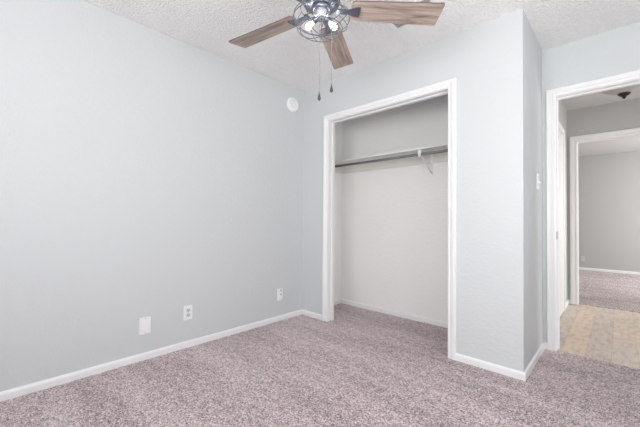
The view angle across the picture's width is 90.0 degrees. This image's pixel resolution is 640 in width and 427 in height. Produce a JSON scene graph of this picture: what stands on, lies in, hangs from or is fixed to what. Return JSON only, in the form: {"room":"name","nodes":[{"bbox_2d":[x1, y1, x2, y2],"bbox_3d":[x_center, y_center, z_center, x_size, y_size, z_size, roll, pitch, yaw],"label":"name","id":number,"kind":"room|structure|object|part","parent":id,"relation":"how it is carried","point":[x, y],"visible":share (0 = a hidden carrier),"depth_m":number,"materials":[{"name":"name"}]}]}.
{"room":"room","nodes":[
{"label":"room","id":0,"kind":"room"},
{"bbox_2d":[0,0,303,391],"bbox_3d":[-1.476,-0.167,2.208,0.100,2.440,5.200,0,-1,43],"label":"wall","id":1,"kind":"structure","parent":0,"point":[145,171],"depth_m":2.25,"materials":[{"name":"grey paint"}]},
{"bbox_2d":[139,316,150,334],"bbox_3d":[-1.275,0.810,2.332,0.012,0.121,0.078,0,-1,43],"label":"blank wall plate","id":2,"kind":"object","parent":1,"relation":"attached to","point":[145,322],"visible":1,"depth_m":2.33,"materials":[{"name":"white plastic"}]},
{"bbox_2d":[0,309,301,401],"bbox_3d":[-1.671,1.021,1.906,0.013,0.051,4.334,0,-1,43],"label":"baseboard","id":3,"kind":"structure","parent":1,"relation":"attached to","point":[58,380],"depth_m":2.24,"materials":[{"name":"white wood"}]},
{"bbox_2d":[184,305,191,319],"bbox_3d":[-1.058,0.786,2.566,0.009,0.114,0.070,0,-1,43],"label":"wall outlet","id":4,"kind":"object","parent":1,"relation":"attached to","point":[187,309],"visible":1,"depth_m":2.56,"materials":[{"name":"white plastic"}]},
{"bbox_2d":[277,288,282,300],"bbox_3d":[-0.401,0.814,3.255,0.026,0.119,0.070,0,-1,43],"label":"jack plate","id":5,"kind":"object","parent":1,"relation":"attached to","point":[279,291],"visible":1,"depth_m":3.25,"materials":[{"name":"white plastic"}]},
{"bbox_2d":[287,97,298,112],"bbox_3d":[-0.284,-1.165,3.393,0.032,0.158,0.158,0,-1,43],"label":"smoke detector","id":6,"kind":"object","parent":1,"relation":"attached to","point":[292,103],"visible":1,"depth_m":3.37,"materials":[{"name":"white plastic"}]},
{"bbox_2d":[0,270,639,426],"bbox_3d":[2.736,1.116,2.207,6.235,0.060,11.000,0,-1,43],"label":"floor","id":7,"kind":"structure","parent":0,"point":[361,367],"depth_m":2.02,"materials":[{"name":"grey carpet"}]},
{"bbox_2d":[83,0,639,156],"bbox_3d":[2.755,-1.384,2.249,6.235,0.060,11.000,0,-1,43],"label":"ceiling","id":8,"kind":"structure","parent":0,"point":[289,58],"depth_m":2.36,"materials":[{"name":"white paint"}]},
{"bbox_2d":[229,0,444,100],"bbox_3d":[-0.025,-1.006,1.746,1.291,0.756,1.282,0,-1,43],"label":"ceiling fan","id":9,"kind":"object","parent":8,"relation":"hanging from","point":[414,13],"visible":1,"depth_m":1.79,"materials":[{"name":"brown wood"}]},
{"bbox_3d":[-0.341,-1.122,1.978,0.499,0.007,0.150,0,10,33],"label":"blade","id":10,"kind":"part","parent":9,"relation":"part of","materials":[{"name":"brown wood"}]},
{"bbox_2d":[307,18,318,27],"bbox_3d":[-0.049,-1.064,1.782,0.092,0.070,0.054,0,-1,43],"label":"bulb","id":11,"kind":"object","parent":9,"relation":"attached to","point":[315,20],"depth_m":1.76,"materials":[{"name":"white glass"}]},
{"bbox_3d":[-0.003,-0.895,1.765,0.003,0.447,0.003,0,-1,43],"label":"pull chain","id":12,"kind":"part","parent":9,"relation":"part of","materials":[{"name":"silver metal"}]},
{"bbox_2d":[318,9,325,15],"bbox_3d":[0.007,-1.065,1.689,0.078,0.070,0.080,0,-1,43],"label":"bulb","id":13,"kind":"object","parent":9,"relation":"attached to","point":[321,12],"depth_m":1.71,"materials":[{"name":"white glass"}]},
{"bbox_2d":[324,18,334,27],"bbox_3d":[0.063,-1.063,1.782,0.057,0.070,0.091,0,-1,43],"label":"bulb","id":14,"kind":"object","parent":9,"relation":"attached to","point":[327,20],"depth_m":1.76,"materials":[{"name":"white glass"}]},
{"bbox_3d":[0.065,-0.917,1.766,0.003,0.402,0.003,0,-1,43],"label":"pull chain","id":15,"kind":"part","parent":9,"relation":"part of","materials":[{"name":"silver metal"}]},
{"bbox_3d":[0.114,-1.116,2.154,0.150,0.007,0.499,-11,-4,14],"label":"blade","id":16,"kind":"part","parent":9,"relation":"part of","materials":[{"name":"brown wood"}]},
{"bbox_3d":[0.421,-1.120,1.776,0.499,0.007,0.150,1,-12,-3],"label":"blade","id":17,"kind":"part","parent":9,"relation":"part of","materials":[{"name":"brown wood"}]},
{"bbox_2d":[386,0,444,31],"bbox_3d":[0.628,-1.365,2.182,0.360,0.013,0.225,0,-1,43],"label":"ceiling vent","id":18,"kind":"object","parent":8,"relation":"in","point":[397,27],"visible":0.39,"depth_m":2.30,"materials":[{"name":"white plastic"}]},
{"bbox_2d":[601,84,639,98],"bbox_3d":[2.909,-1.222,3.060,0.380,0.234,0.380,0,-1,43],"label":"hall ceiling light","id":19,"kind":"object","parent":8,"relation":"attached to","point":[623,92],"visible":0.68,"depth_m":3.03,"materials":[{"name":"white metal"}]},
{"bbox_2d":[334,94,447,321],"bbox_3d":[0.831,-0.133,3.153,1.976,2.440,0.666,0,-1,43],"label":"wall","id":20,"kind":"structure","parent":0,"point":[391,242],"depth_m":3.49,"materials":[{"name":"white paint"}]},
{"bbox_2d":[335,152,447,173],"bbox_3d":[0.895,-0.559,3.224,1.968,0.089,0.290,0,-1,43],"label":"trim","id":21,"kind":"structure","parent":20,"relation":"attached to","point":[439,157],"depth_m":3.49,"materials":[{"name":"white wood"}]},
{"bbox_2d":[335,143,447,166],"bbox_3d":[0.892,-0.613,3.222,1.968,0.019,0.300,0,-1,43],"label":"closet shelf","id":22,"kind":"object","parent":21,"relation":"on","point":[445,145],"visible":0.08,"depth_m":3.22,"materials":[{"name":"white"}]},
{"bbox_2d":[418,150,433,174],"bbox_3d":[1.028,-0.504,3.100,0.028,0.202,0.288,0,-1,43],"label":"rod bracket","id":23,"kind":"object","parent":20,"relation":"attached to","point":[419,151],"visible":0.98,"depth_m":3.18,"materials":[{"name":"white plastic"}]},
{"bbox_2d":[335,149,447,167],"bbox_3d":[0.813,-0.566,3.137,1.932,0.054,0.054,0,-1,43],"label":"closet rod","id":24,"kind":"object","parent":23,"relation":"attached to","point":[444,150],"visible":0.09,"depth_m":3.19,"materials":[{"name":"silver metal"}]},
{"bbox_3d":[1.119,-0.500,3.197,0.026,0.200,0.022,0,-1,43],"label":"wall leg","id":25,"kind":"part","parent":23,"relation":"part of","materials":[{"name":"white plastic"}]},
{"bbox_2d":[302,8,542,371],"bbox_3d":[0.819,-0.135,3.066,2.076,2.440,0.722,0,-1,43],"label":"wall","id":26,"kind":"structure","parent":0,"point":[495,64],"depth_m":2.29,"materials":[{"name":"grey paint"}]},
{"bbox_2d":[322,78,455,359],"bbox_3d":[0.555,0.030,2.870,1.337,2.099,0.119,0,-1,43],"label":"trim","id":27,"kind":"structure","parent":26,"relation":"attached to","point":[448,87],"depth_m":2.81,"materials":[{"name":"white wood"}]},
{"bbox_2d":[302,299,544,380],"bbox_3d":[0.811,1.059,3.036,2.085,0.051,0.735,0,-1,43],"label":"baseboard","id":28,"kind":"structure","parent":26,"relation":"attached to","point":[513,373],"depth_m":2.42,"materials":[{"name":"white wood"}]},
{"bbox_2d":[537,173,540,189],"bbox_3d":[1.681,-0.254,2.454,0.022,0.122,0.076,0,-1,43],"label":"light switch","id":29,"kind":"object","parent":26,"relation":"attached to","point":[538,181],"visible":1,"depth_m":2.45,"materials":[{"name":"white plastic"}]},
{"bbox_2d":[559,100,567,300],"bbox_3d":[2.468,-0.116,3.416,0.100,2.440,1.844,0,-1,43],"label":"wall","id":30,"kind":"structure","parent":0,"point":[562,110],"depth_m":3.95,"materials":[{"name":"grey paint"}]},
{"bbox_2d":[559,122,565,315],"bbox_3d":[2.512,0.052,3.449,0.118,2.105,0.940,0,-1,43],"label":"door","id":31,"kind":"structure","parent":30,"relation":"in","point":[561,129],"depth_m":3.59,"materials":[{"name":"white wood"}]},
{"bbox_2d":[542,22,639,342],"bbox_3d":[3.302,-0.145,1.304,4.159,2.440,0.100,0,-1,43],"label":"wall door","id":32,"kind":"structure","parent":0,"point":[616,51],"depth_m":2.46,"materials":[{"name":"grey paint"}]},
{"bbox_2d":[546,70,639,350],"bbox_3d":[2.193,0.036,2.325,0.885,2.095,0.119,0,-1,43],"label":"door frame","id":33,"kind":"structure","parent":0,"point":[553,96],"depth_m":2.56,"materials":[{"name":"white wood"}]},
{"bbox_2d":[567,98,639,299],"bbox_3d":[3.886,-0.105,3.420,6.200,2.440,0.100,0,-1,43],"label":"wall","id":34,"kind":"structure","parent":0,"point":[621,115],"depth_m":3.88,"materials":[{"name":"grey paint"}]},
{"bbox_2d":[570,127,639,304],"bbox_3d":[3.527,0.068,3.739,0.946,2.100,0.119,0,-1,43],"label":"trim","id":35,"kind":"structure","parent":34,"relation":"attached to","point":[575,140],"depth_m":3.99,"materials":[{"name":"white wood"}]},
{"bbox_2d":[578,151,639,271],"bbox_3d":[5.935,-0.033,6.707,4.700,2.440,0.100,0,-1,43],"label":"wall","id":36,"kind":"structure","parent":0,"point":[608,184],"depth_m":6.60,"materials":[{"name":"grey paint"}]},
{"bbox_2d":[579,267,639,274],"bbox_3d":[5.887,1.160,6.645,4.500,0.051,0.013,0,-1,43],"label":"baseboard","id":37,"kind":"structure","parent":36,"relation":"attached to","point":[580,268],"depth_m":6.58,"materials":[{"name":"white wood"}]}
]}

